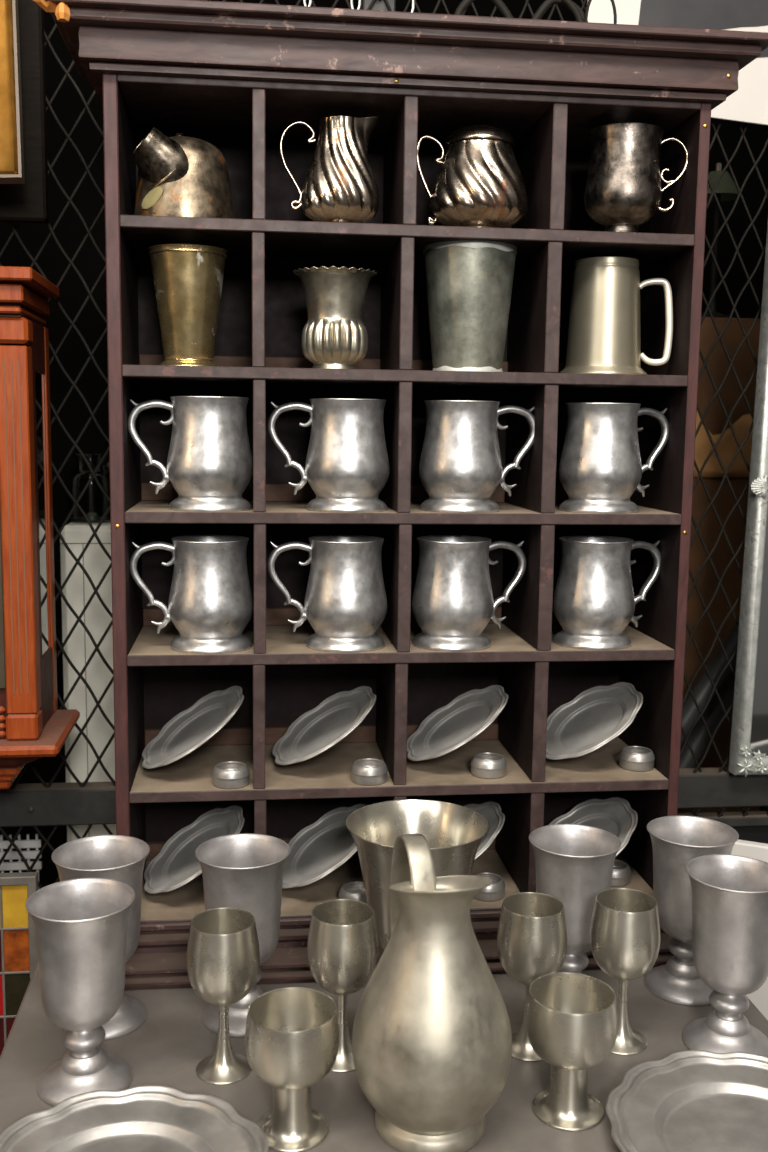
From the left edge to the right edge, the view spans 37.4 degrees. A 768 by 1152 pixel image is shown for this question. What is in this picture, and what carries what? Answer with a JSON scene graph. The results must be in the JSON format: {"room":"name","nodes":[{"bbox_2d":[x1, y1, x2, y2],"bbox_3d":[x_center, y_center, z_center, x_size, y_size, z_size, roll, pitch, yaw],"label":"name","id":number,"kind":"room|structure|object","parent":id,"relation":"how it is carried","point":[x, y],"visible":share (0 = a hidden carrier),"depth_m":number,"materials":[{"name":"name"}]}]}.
{"room":"second-hand shop","nodes":[
{"label":"second-hand shop","id":0,"kind":"room"},
{"bbox_2d":[0,0,767,886],"bbox_3d":[-0.148,-0.353,2.587,5.000,2.700,0.050,0,7,-7],"label":"wall","id":1,"kind":"structure","parent":0,"point":[67,105],"depth_m":2.48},
{"bbox_3d":[0.115,1.323,0.402,5.000,0.050,4.850,0,7,-7],"label":"floor","id":2,"kind":"structure","parent":0,"visible":0},
{"bbox_2d":[0,872,38,1055],"bbox_3d":[-0.552,0.751,1.338,0.298,0.823,0.014,0,7,-7],"label":"stained glass panel","id":3,"kind":"object","parent":2,"relation":"on","point":[18,947],"visible":0.48,"depth_m":1.31,"materials":[{"name":"multicoloured glass"}]},
{"bbox_2d":[0,834,41,888],"bbox_3d":[-0.565,0.741,1.605,0.175,0.774,0.010,0,7,-7],"label":"crate","id":4,"kind":"object","parent":2,"relation":"on","point":[19,843],"visible":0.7,"depth_m":1.56,"materials":[{"name":"white plastic"}]},
{"bbox_2d":[60,522,115,841],"bbox_3d":[-0.343,0.507,1.783,0.260,1.197,0.251,0,7,-7],"label":"base cabinet","id":5,"kind":"object","parent":2,"relation":"on","point":[78,589],"visible":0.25,"depth_m":1.60,"materials":[{"name":"paint"}]},
{"bbox_2d":[66,454,110,522],"bbox_3d":[-0.422,-0.127,1.634,0.070,0.096,0.070,0,7,-7],"label":"glass jar","id":6,"kind":"object","parent":5,"relation":"on","point":[93,502],"visible":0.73,"depth_m":1.61,"materials":[{"name":"clear"}]},
{"bbox_2d":[103,437,109,469],"bbox_3d":[-0.392,-0.149,1.716,0.088,0.120,0.088,0,7,-7],"label":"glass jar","id":7,"kind":"object","parent":5,"relation":"on","point":[107,444],"visible":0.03,"depth_m":1.68,"materials":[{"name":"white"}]},
{"bbox_2d":[0,0,767,888],"bbox_3d":[0.008,0.140,1.496,1.650,2.010,0.051,0,7,-7],"label":"wire mesh","id":8,"kind":"object","parent":2,"relation":"on","point":[72,803],"depth_m":1.45,"materials":[{"name":"metal"}]},
{"bbox_2d":[0,0,48,223],"bbox_3d":[-0.556,-0.604,1.295,0.326,0.378,0.022,0,7,-7],"label":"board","id":9,"kind":"object","parent":8,"relation":"attached to","point":[27,202],"visible":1,"depth_m":1.31,"materials":[{"name":"black wood"}]},
{"bbox_2d":[0,0,24,183],"bbox_3d":[-0.551,-0.544,1.236,0.312,0.253,0.070,0,7,-7],"label":"picture frame","id":10,"kind":"object","parent":9,"relation":"attached to","point":[11,123],"visible":1,"depth_m":1.24,"materials":[{"name":"gold metal"}]},
{"bbox_2d":[0,266,79,788],"bbox_3d":[-0.533,-0.046,1.293,0.330,0.581,0.176,0,7,-7],"label":"case","id":11,"kind":"object","parent":8,"relation":"attached to","point":[32,728],"visible":1,"depth_m":1.27,"materials":[{"name":"brown wood"}]},
{"bbox_2d":[587,0,767,125],"bbox_3d":[0.505,-0.777,1.408,0.531,0.458,0.005,0,7,-7],"label":"poster board","id":12,"kind":"object","parent":8,"relation":"attached to","point":[749,103],"visible":0.2,"depth_m":1.41,"materials":[{"name":"white paper"}]},
{"bbox_2d":[638,0,767,29],"bbox_3d":[0.538,-0.805,1.407,0.429,0.358,0.001,4,7,-7],"label":"print","id":13,"kind":"object","parent":12,"relation":"attached to","point":[699,14],"depth_m":1.40},
{"bbox_2d":[757,47,767,57],"bbox_3d":[0.446,-0.664,1.414,0.202,0.039,0.001,0,7,-7],"label":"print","id":14,"kind":"object","parent":12,"relation":"attached to","point":[764,54],"depth_m":1.42},
{"bbox_2d":[729,225,767,776],"bbox_3d":[0.606,-0.163,1.487,0.268,0.872,0.034,1,7,-7],"label":"mirror","id":15,"kind":"object","parent":8,"relation":"attached to","point":[749,732],"visible":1,"depth_m":1.50,"materials":[{"name":"silver glass"}]},
{"bbox_2d":[0,962,767,1151],"bbox_3d":[0.015,0.827,1.109,0.757,0.747,0.835,0,7,-7],"label":"display table","id":16,"kind":"object","parent":2,"relation":"on","point":[167,1049],"visible":0.03,"depth_m":1.05,"materials":[{"name":"grey paint"}]},
{"bbox_2d":[25,878,134,1106],"bbox_3d":[-0.269,0.371,1.012,0.094,0.174,0.094,0,7,-7],"label":"goblet","id":17,"kind":"object","parent":16,"relation":"on","point":[80,924],"visible":0.98,"depth_m":0.99,"materials":[{"name":"metal"}]},
{"bbox_2d":[25,878,134,1031],"bbox_3d":[-0.268,0.343,1.009,0.094,0.118,0.094,0,7,-7],"label":"bowl","id":18,"kind":"object","parent":17,"relation":"on","point":[80,924],"depth_m":0.98,"materials":[{"name":"metal"}]},
{"bbox_2d":[51,835,149,1039],"bbox_3d":[-0.278,0.356,1.123,0.094,0.174,0.094,0,7,-7],"label":"goblet","id":19,"kind":"object","parent":16,"relation":"on","point":[121,858],"visible":0.3,"depth_m":1.12,"materials":[{"name":"metal"}]},
{"bbox_2d":[51,835,149,961],"bbox_3d":[-0.278,0.328,1.119,0.094,0.118,0.094,0,7,-7],"label":"bowl","id":20,"kind":"object","parent":19,"relation":"on","point":[121,858],"depth_m":1.13,"materials":[{"name":"metal"}]},
{"bbox_2d":[0,1085,268,1151],"bbox_3d":[-0.204,0.468,0.873,0.235,0.020,0.235,3,8,17],"label":"dinner plate","id":21,"kind":"object","parent":16,"relation":"on","point":[142,1118],"visible":1,"depth_m":0.94,"materials":[{"name":"grey metal"}]},
{"bbox_2d":[186,908,259,1083],"bbox_3d":[-0.147,0.384,1.039,0.066,0.144,0.066,5,9,29],"label":"goblet","id":22,"kind":"object","parent":16,"relation":"on","point":[223,960],"visible":1,"depth_m":1.02,"materials":[{"name":"grey metal"}]},
{"bbox_2d":[186,908,259,1005],"bbox_3d":[-0.146,0.351,1.035,0.066,0.076,0.066,0,7,-7],"label":"bowl","id":23,"kind":"object","parent":22,"relation":"on","point":[223,960],"depth_m":1.01,"materials":[{"name":"grey metal"}]},
{"bbox_2d":[195,833,290,1037],"bbox_3d":[-0.140,0.357,1.131,0.094,0.174,0.094,0,7,-7],"label":"goblet","id":24,"kind":"object","parent":16,"relation":"on","point":[245,871],"visible":0.5,"depth_m":1.11,"materials":[{"name":"metal"}]},
{"bbox_2d":[195,833,290,963],"bbox_3d":[-0.140,0.329,1.128,0.094,0.118,0.094,0,7,-7],"label":"bowl","id":25,"kind":"object","parent":24,"relation":"on","point":[245,871],"depth_m":1.10,"materials":[{"name":"metal"}]},
{"bbox_2d":[245,987,338,1151],"bbox_3d":[-0.077,0.414,0.952,0.078,0.108,0.078,0,7,-7],"label":"cup","id":26,"kind":"object","parent":16,"relation":"on","point":[292,1033],"visible":0.97,"depth_m":0.94,"materials":[{"name":"grey metal"}]},
{"bbox_2d":[245,987,338,1089],"bbox_3d":[-0.077,0.389,0.948,0.078,0.058,0.078,0,7,-7],"label":"bowl","id":27,"kind":"object","parent":26,"relation":"on","point":[292,1033],"depth_m":0.92,"materials":[{"name":"grey metal"}]},
{"bbox_2d":[307,899,377,1071],"bbox_3d":[-0.039,0.383,1.061,0.066,0.144,0.066,-6,10,-43],"label":"goblet","id":28,"kind":"object","parent":16,"relation":"on","point":[342,945],"visible":0.94,"depth_m":1.04,"materials":[{"name":"grey metal"}]},
{"bbox_2d":[307,899,377,994],"bbox_3d":[-0.038,0.349,1.057,0.066,0.076,0.066,0,7,-7],"label":"bowl","id":29,"kind":"object","parent":28,"relation":"on","point":[342,945],"depth_m":1.03,"materials":[{"name":"grey metal"}]},
{"bbox_2d":[33,0,767,989],"bbox_3d":[0.010,-0.074,1.268,0.730,0.997,0.237,0,7,-7],"label":"shelving unit","id":30,"kind":"object","parent":16,"relation":"on","point":[232,77],"visible":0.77,"depth_m":1.24,"materials":[{"name":"brown wood"}]},
{"bbox_2d":[133,127,233,218],"bbox_3d":[-0.209,-0.413,1.183,0.104,0.094,0.112,0,7,-7],"label":"pot","id":31,"kind":"object","parent":30,"relation":"on","point":[179,175],"visible":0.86,"depth_m":1.14,"materials":[{"name":"silver metal"}]},
{"bbox_2d":[148,244,227,365],"bbox_3d":[-0.206,-0.281,1.198,0.083,0.122,0.083,0,7,-7],"label":"beaker","id":32,"kind":"object","parent":30,"relation":"on","point":[188,278],"visible":0.94,"depth_m":1.17,"materials":[{"name":"gold metal"}]},
{"bbox_2d":[128,396,252,511],"bbox_3d":[-0.200,-0.132,1.216,0.122,0.119,0.091,4,8,21],"label":"tankard","id":33,"kind":"object","parent":30,"relation":"on","point":[210,463],"visible":0.99,"depth_m":1.18,"materials":[{"name":"metal"}]},
{"bbox_2d":[129,535,252,653],"bbox_3d":[-0.202,0.017,1.234,0.122,0.119,0.091,3,8,19],"label":"tankard","id":34,"kind":"object","parent":30,"relation":"on","point":[210,604],"visible":1,"depth_m":1.20,"materials":[{"name":"metal"}]},
{"bbox_2d":[142,686,243,768],"bbox_3d":[-0.216,0.170,1.282,0.113,0.080,0.138,-1,8,-12],"label":"plate","id":35,"kind":"object","parent":30,"relation":"on","point":[194,726],"visible":1,"depth_m":1.30,"materials":[{"name":"grey metal"}]},
{"bbox_2d":[144,805,244,893],"bbox_3d":[-0.218,0.312,1.301,0.113,0.080,0.138,-1,8,-12],"label":"plate","id":36,"kind":"object","parent":30,"relation":"on","point":[176,864],"visible":0.83,"depth_m":1.32,"materials":[{"name":"grey metal"}]},
{"bbox_2d":[212,761,249,788],"bbox_3d":[-0.167,0.216,1.235,0.041,0.020,0.041,0,7,-7],"label":"salt bowl","id":37,"kind":"object","parent":30,"relation":"on","point":[229,774],"visible":1,"depth_m":1.22,"materials":[{"name":"grey metal"}]},
{"bbox_2d":[272,686,375,764],"bbox_3d":[-0.069,0.170,1.300,0.115,0.077,0.137,-1,8,-12],"label":"plate","id":38,"kind":"object","parent":30,"relation":"on","point":[322,727],"visible":1,"depth_m":1.31,"materials":[{"name":"grey metal"}]},
{"bbox_2d":[282,804,366,888],"bbox_3d":[-0.071,0.312,1.319,0.115,0.077,0.137,-1,8,-12],"label":"plate","id":39,"kind":"object","parent":30,"relation":"on","point":[321,847],"visible":0.66,"depth_m":1.33,"materials":[{"name":"grey metal"}]},
{"bbox_2d":[267,535,386,652],"bbox_3d":[-0.057,0.017,1.252,0.122,0.119,0.091,4,8,21],"label":"tankard","id":40,"kind":"object","parent":30,"relation":"on","point":[345,604],"visible":1,"depth_m":1.22,"materials":[{"name":"metal"}]},
{"bbox_2d":[268,398,388,512],"bbox_3d":[-0.054,-0.132,1.234,0.122,0.119,0.091,4,8,25],"label":"tankard","id":41,"kind":"object","parent":30,"relation":"on","point":[347,464],"visible":1,"depth_m":1.19,"materials":[{"name":"metal"}]},
{"bbox_2d":[279,115,381,222],"bbox_3d":[-0.049,-0.423,1.197,0.092,0.116,0.083,6,9,33],"label":"jug","id":42,"kind":"object","parent":30,"relation":"on","point":[340,185],"visible":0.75,"depth_m":1.17,"materials":[{"name":"silver metal"}]},
{"bbox_2d":[293,266,376,368],"bbox_3d":[-0.053,-0.273,1.217,0.090,0.105,0.090,2,7,7],"label":"vase","id":43,"kind":"object","parent":30,"relation":"on","point":[334,334],"visible":0.92,"depth_m":1.19,"materials":[{"name":"silver metal"}]},
{"bbox_2d":[339,881,366,903],"bbox_3d":[-0.030,0.358,1.270,0.041,0.020,0.041,0,7,-7],"label":"salt bowl","id":44,"kind":"object","parent":30,"relation":"on","point":[355,890],"visible":0.59,"depth_m":1.26,"materials":[{"name":"grey metal"}]},
{"bbox_2d":[303,0,414,11],"bbox_3d":[-0.011,-0.577,1.157,0.196,0.051,0.003,0,7,-7],"label":"wire rack","id":45,"kind":"object","parent":30,"relation":"on","point":[304,1],"visible":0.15,"depth_m":1.15,"materials":[{"name":"silver metal"}]},
{"bbox_2d":[351,758,387,784],"bbox_3d":[-0.016,0.216,1.253,0.041,0.020,0.041,0,7,-7],"label":"salt bowl","id":46,"kind":"object","parent":30,"relation":"on","point":[367,771],"visible":1,"depth_m":1.24,"materials":[{"name":"grey metal"}]},
{"bbox_2d":[141,850,652,923],"bbox_3d":[0.012,0.365,1.346,0.594,0.012,0.182,0,7,-7],"label":"shelf","id":47,"kind":"object","parent":30,"relation":"attached to","point":[180,905],"depth_m":1.30,"materials":[{"name":"brown wood"}]},
{"bbox_2d":[129,738,668,802],"bbox_3d":[0.014,0.223,1.327,0.594,0.012,0.182,0,7,-7],"label":"shelf","id":48,"kind":"object","parent":30,"relation":"attached to","point":[327,774],"depth_m":1.27,"materials":[{"name":"brown wood"}]},
{"bbox_2d":[127,623,674,665],"bbox_3d":[0.016,0.076,1.308,0.594,0.012,0.182,0,7,-7],"label":"shelf","id":49,"kind":"object","parent":30,"relation":"attached to","point":[510,643],"depth_m":1.24,"materials":[{"name":"brown wood"}]},
{"bbox_2d":[125,501,681,524],"bbox_3d":[0.018,-0.072,1.289,0.594,0.012,0.182,0,7,-7],"label":"shelf","id":50,"kind":"object","parent":30,"relation":"attached to","point":[136,512],"depth_m":1.21,"materials":[{"name":"brown wood"}]},
{"bbox_2d":[122,365,687,391],"bbox_3d":[0.020,-0.220,1.270,0.594,0.012,0.182,0,7,-7],"label":"shelf","id":51,"kind":"object","parent":30,"relation":"attached to","point":[135,378],"depth_m":1.21,"materials":[{"name":"brown wood"}]},
{"bbox_2d":[120,215,694,267],"bbox_3d":[0.022,-0.365,1.250,0.594,0.012,0.182,0,7,-7],"label":"shelf","id":52,"kind":"object","parent":30,"relation":"attached to","point":[288,244],"depth_m":1.19,"materials":[{"name":"brown wood"}]},
{"bbox_2d":[407,685,507,760],"bbox_3d":[0.083,0.170,1.319,0.115,0.078,0.137,0,7,-6],"label":"plate","id":53,"kind":"object","parent":30,"relation":"on","point":[451,726],"visible":0.98,"depth_m":1.33,"materials":[{"name":"grey metal"}]},
{"bbox_2d":[412,535,525,651],"bbox_3d":[0.092,0.018,1.257,0.122,0.119,0.091,2,8,13],"label":"tankard","id":54,"kind":"object","parent":30,"relation":"on","point":[453,603],"visible":1,"depth_m":1.23,"materials":[{"name":"metal"}]},
{"bbox_2d":[423,240,516,371],"bbox_3d":[0.092,-0.291,1.239,0.102,0.139,0.102,0,7,-7],"label":"beaker","id":55,"kind":"object","parent":30,"relation":"on","point":[469,283],"visible":0.96,"depth_m":1.20,"materials":[{"name":"silver metal"}]},
{"bbox_2d":[417,125,527,227],"bbox_3d":[0.102,-0.423,1.221,0.107,0.113,0.105,7,10,39],"label":"sugar pot","id":56,"kind":"object","parent":30,"relation":"on","point":[479,182],"visible":0.83,"depth_m":1.19,"materials":[{"name":"silver metal"}]},
{"bbox_2d":[419,400,534,512],"bbox_3d":[0.099,-0.130,1.237,0.122,0.119,0.091,3,8,20],"label":"tankard","id":57,"kind":"object","parent":30,"relation":"on","point":[460,465],"visible":1,"depth_m":1.21,"materials":[{"name":"metal"}]},
{"bbox_2d":[464,801,504,858],"bbox_3d":[0.082,0.312,1.337,0.115,0.078,0.137,0,7,-6],"label":"plate","id":58,"kind":"object","parent":30,"relation":"on","point":[490,810],"visible":0.25,"depth_m":1.33,"materials":[{"name":"grey metal"}]},
{"bbox_2d":[470,752,506,778],"bbox_3d":[0.118,0.214,1.282,0.041,0.020,0.041,0,7,-7],"label":"salt bowl","id":59,"kind":"object","parent":30,"relation":"on","point":[487,765],"visible":1,"depth_m":1.27,"materials":[{"name":"grey metal"}]},
{"bbox_2d":[474,872,504,900],"bbox_3d":[0.118,0.356,1.301,0.041,0.020,0.041,0,7,-7],"label":"salt bowl","id":60,"kind":"object","parent":30,"relation":"on","point":[495,891],"visible":0.53,"depth_m":1.28,"materials":[{"name":"grey metal"}]},
{"bbox_2d":[454,0,616,23],"bbox_3d":[0.158,-0.587,1.196,0.180,0.067,0.022,0,7,-7],"label":"stand","id":61,"kind":"object","parent":30,"relation":"on","point":[580,16],"visible":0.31,"depth_m":1.19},
{"bbox_2d":[549,797,637,855],"bbox_3d":[0.239,0.312,1.355,0.114,0.079,0.138,0,8,-8],"label":"plate","id":62,"kind":"object","parent":30,"relation":"on","point":[614,815],"visible":0.37,"depth_m":1.38,"materials":[{"name":"grey metal"}]},
{"bbox_2d":[546,682,642,759],"bbox_3d":[0.240,0.170,1.337,0.114,0.079,0.138,0,8,-8],"label":"plate","id":63,"kind":"object","parent":30,"relation":"on","point":[598,715],"visible":0.93,"depth_m":1.34,"materials":[{"name":"grey metal"}]},
{"bbox_2d":[553,535,660,649],"bbox_3d":[0.256,0.017,1.286,0.131,0.119,0.091,-2,8,-20],"label":"tankard","id":64,"kind":"object","parent":30,"relation":"on","point":[594,601],"visible":1,"depth_m":1.25,"materials":[{"name":"metal"}]},
{"bbox_2d":[559,403,668,513],"bbox_3d":[0.253,-0.131,1.258,0.117,0.119,0.091,3,8,16],"label":"tankard","id":65,"kind":"object","parent":30,"relation":"on","point":[601,467],"visible":1,"depth_m":1.23,"materials":[{"name":"metal"}]},
{"bbox_2d":[560,257,672,374],"bbox_3d":[0.248,-0.284,1.252,0.098,0.125,0.110,-7,10,-44],"label":"straight tankard","id":66,"kind":"object","parent":30,"relation":"on","point":[604,331],"visible":0.94,"depth_m":1.22,"materials":[{"name":"silver metal"}]},
{"bbox_2d":[611,859,630,886],"bbox_3d":[0.273,0.352,1.347,0.041,0.020,0.041,0,7,-7],"label":"salt bowl","id":67,"kind":"object","parent":30,"relation":"on","point":[621,875],"visible":0.53,"depth_m":1.33,"materials":[{"name":"grey metal"}]},
{"bbox_2d":[584,123,687,232],"bbox_3d":[0.266,-0.423,1.235,0.097,0.113,0.082,-3,8,-26],"label":"cup","id":68,"kind":"object","parent":30,"relation":"on","point":[623,191],"visible":0.9,"depth_m":1.20,"materials":[{"name":"silver metal"}]},
{"bbox_2d":[619,746,654,770],"bbox_3d":[0.293,0.212,1.317,0.041,0.020,0.041,0,7,-7],"label":"salt bowl","id":69,"kind":"object","parent":30,"relation":"on","point":[632,758],"visible":1,"depth_m":1.30,"materials":[{"name":"grey metal"}]},
{"bbox_2d":[346,799,488,951],"bbox_3d":[0.033,0.346,1.175,0.146,0.189,0.146,3,8,13],"label":"vase","id":70,"kind":"object","parent":16,"relation":"on","point":[454,833],"visible":0.41,"depth_m":1.19,"materials":[{"name":"grey metal"}]},
{"bbox_2d":[352,833,511,1151],"bbox_3d":[0.044,0.351,0.963,0.134,0.234,0.155,3,8,19],"label":"pitcher","id":71,"kind":"object","parent":16,"relation":"on","point":[432,1037],"visible":1,"depth_m":0.91,"materials":[{"name":"grey metal"}]},
{"bbox_2d":[497,892,566,1060],"bbox_3d":[0.140,0.382,1.083,0.066,0.144,0.066,5,9,29],"label":"goblet","id":72,"kind":"object","parent":16,"relation":"on","point":[532,929],"visible":0.7,"depth_m":1.06,"materials":[{"name":"grey metal"}]},
{"bbox_2d":[497,892,566,985],"bbox_3d":[0.141,0.349,1.079,0.066,0.076,0.066,0,7,-7],"label":"bowl","id":73,"kind":"object","parent":72,"relation":"on","point":[532,929],"depth_m":1.05,"materials":[{"name":"grey metal"}]},
{"bbox_2d":[526,972,617,1130],"bbox_3d":[0.162,0.413,0.985,0.078,0.108,0.078,0,7,-7],"label":"cup","id":74,"kind":"object","parent":16,"relation":"on","point":[572,1018],"visible":1,"depth_m":0.97,"materials":[{"name":"grey metal"}]},
{"bbox_2d":[526,972,617,1069],"bbox_3d":[0.162,0.388,0.982,0.078,0.058,0.078,0,7,-7],"label":"bowl","id":75,"kind":"object","parent":74,"relation":"on","point":[572,1018],"depth_m":0.96,"materials":[{"name":"grey metal"}]},
{"bbox_2d":[529,824,621,974],"bbox_3d":[0.194,0.356,1.172,0.094,0.174,0.094,0,7,-7],"label":"goblet","id":76,"kind":"object","parent":16,"relation":"on","point":[574,863],"visible":0.56,"depth_m":1.14,"materials":[{"name":"metal"}]},
{"bbox_2d":[590,888,659,1054],"bbox_3d":[0.231,0.382,1.096,0.066,0.144,0.066,5,9,29],"label":"goblet","id":77,"kind":"object","parent":16,"relation":"on","point":[625,924],"visible":0.91,"depth_m":1.07,"materials":[{"name":"grey metal"}]},
{"bbox_2d":[590,888,659,979],"bbox_3d":[0.232,0.348,1.092,0.066,0.076,0.066,0,7,-7],"label":"bowl","id":78,"kind":"object","parent":77,"relation":"on","point":[625,924],"depth_m":1.07,"materials":[{"name":"grey metal"}]},
{"bbox_2d":[606,1050,767,1151],"bbox_3d":[0.305,0.466,0.941,0.235,0.020,0.235,6,9,33],"label":"dinner plate","id":79,"kind":"object","parent":16,"relation":"on","point":[688,1100],"visible":1,"depth_m":0.99,"materials":[{"name":"grey metal"}]},
{"bbox_2d":[645,815,738,1005],"bbox_3d":[0.323,0.354,1.204,0.094,0.174,0.094,0,7,-7],"label":"goblet","id":80,"kind":"object","parent":16,"relation":"on","point":[677,840],"visible":0.64,"depth_m":1.19,"materials":[{"name":"metal"}]},
{"bbox_2d":[647,815,738,941],"bbox_3d":[0.323,0.326,1.200,0.094,0.118,0.094,0,7,-7],"label":"bowl","id":81,"kind":"object","parent":80,"relation":"on","point":[677,840],"depth_m":1.18,"materials":[{"name":"metal"}]},
{"bbox_2d":[682,854,767,1056],"bbox_3d":[0.334,0.368,1.091,0.094,0.174,0.094,0,7,-7],"label":"goblet","id":82,"kind":"object","parent":16,"relation":"on","point":[730,892],"visible":0.98,"depth_m":1.07,"materials":[{"name":"metal"}]},
{"bbox_2d":[685,854,767,995],"bbox_3d":[0.335,0.340,1.088,0.094,0.118,0.094,0,7,-7],"label":"bowl","id":83,"kind":"object","parent":82,"relation":"on","point":[730,892],"depth_m":1.06,"materials":[{"name":"metal"}]},
{"bbox_2d":[680,664,735,767],"bbox_3d":[0.322,0.483,1.752,0.782,1.250,0.040,0,7,-7],"label":"pipe","id":84,"kind":"object","parent":2,"relation":"on","point":[699,739],"visible":0.1,"depth_m":1.72,"materials":[{"name":"black metal"}]},
{"bbox_2d":[681,619,738,744],"bbox_3d":[0.267,0.488,1.706,0.818,1.248,0.036,0,7,-7],"label":"pipe","id":85,"kind":"object","parent":2,"relation":"on","point":[702,690],"visible":0.21,"depth_m":1.68,"materials":[{"name":"black metal"}]},
{"bbox_2d":[677,317,760,812],"bbox_3d":[0.508,0.343,1.909,0.201,1.512,0.178,0,7,-7],"label":"cardboard box","id":86,"kind":"object","parent":2,"relation":"on","point":[718,364],"visible":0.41,"depth_m":1.78,"materials":[{"name":"brown paper"}]},
{"bbox_2d":[701,163,739,317],"bbox_3d":[0.515,-0.520,1.765,0.074,0.237,0.074,0,7,-7],"label":"lamp","id":87,"kind":"object","parent":86,"relation":"on","point":[726,190],"visible":0.64,"depth_m":1.76,"materials":[{"name":"metal"}]},
{"bbox_2d":[731,840,767,1019],"bbox_3d":[0.615,0.754,1.365,0.500,0.842,0.120,4,8,23],"label":"board","id":88,"kind":"object","parent":2,"relation":"on","point":[759,998],"visible":0.02,"depth_m":1.38,"materials":[{"name":"white"}]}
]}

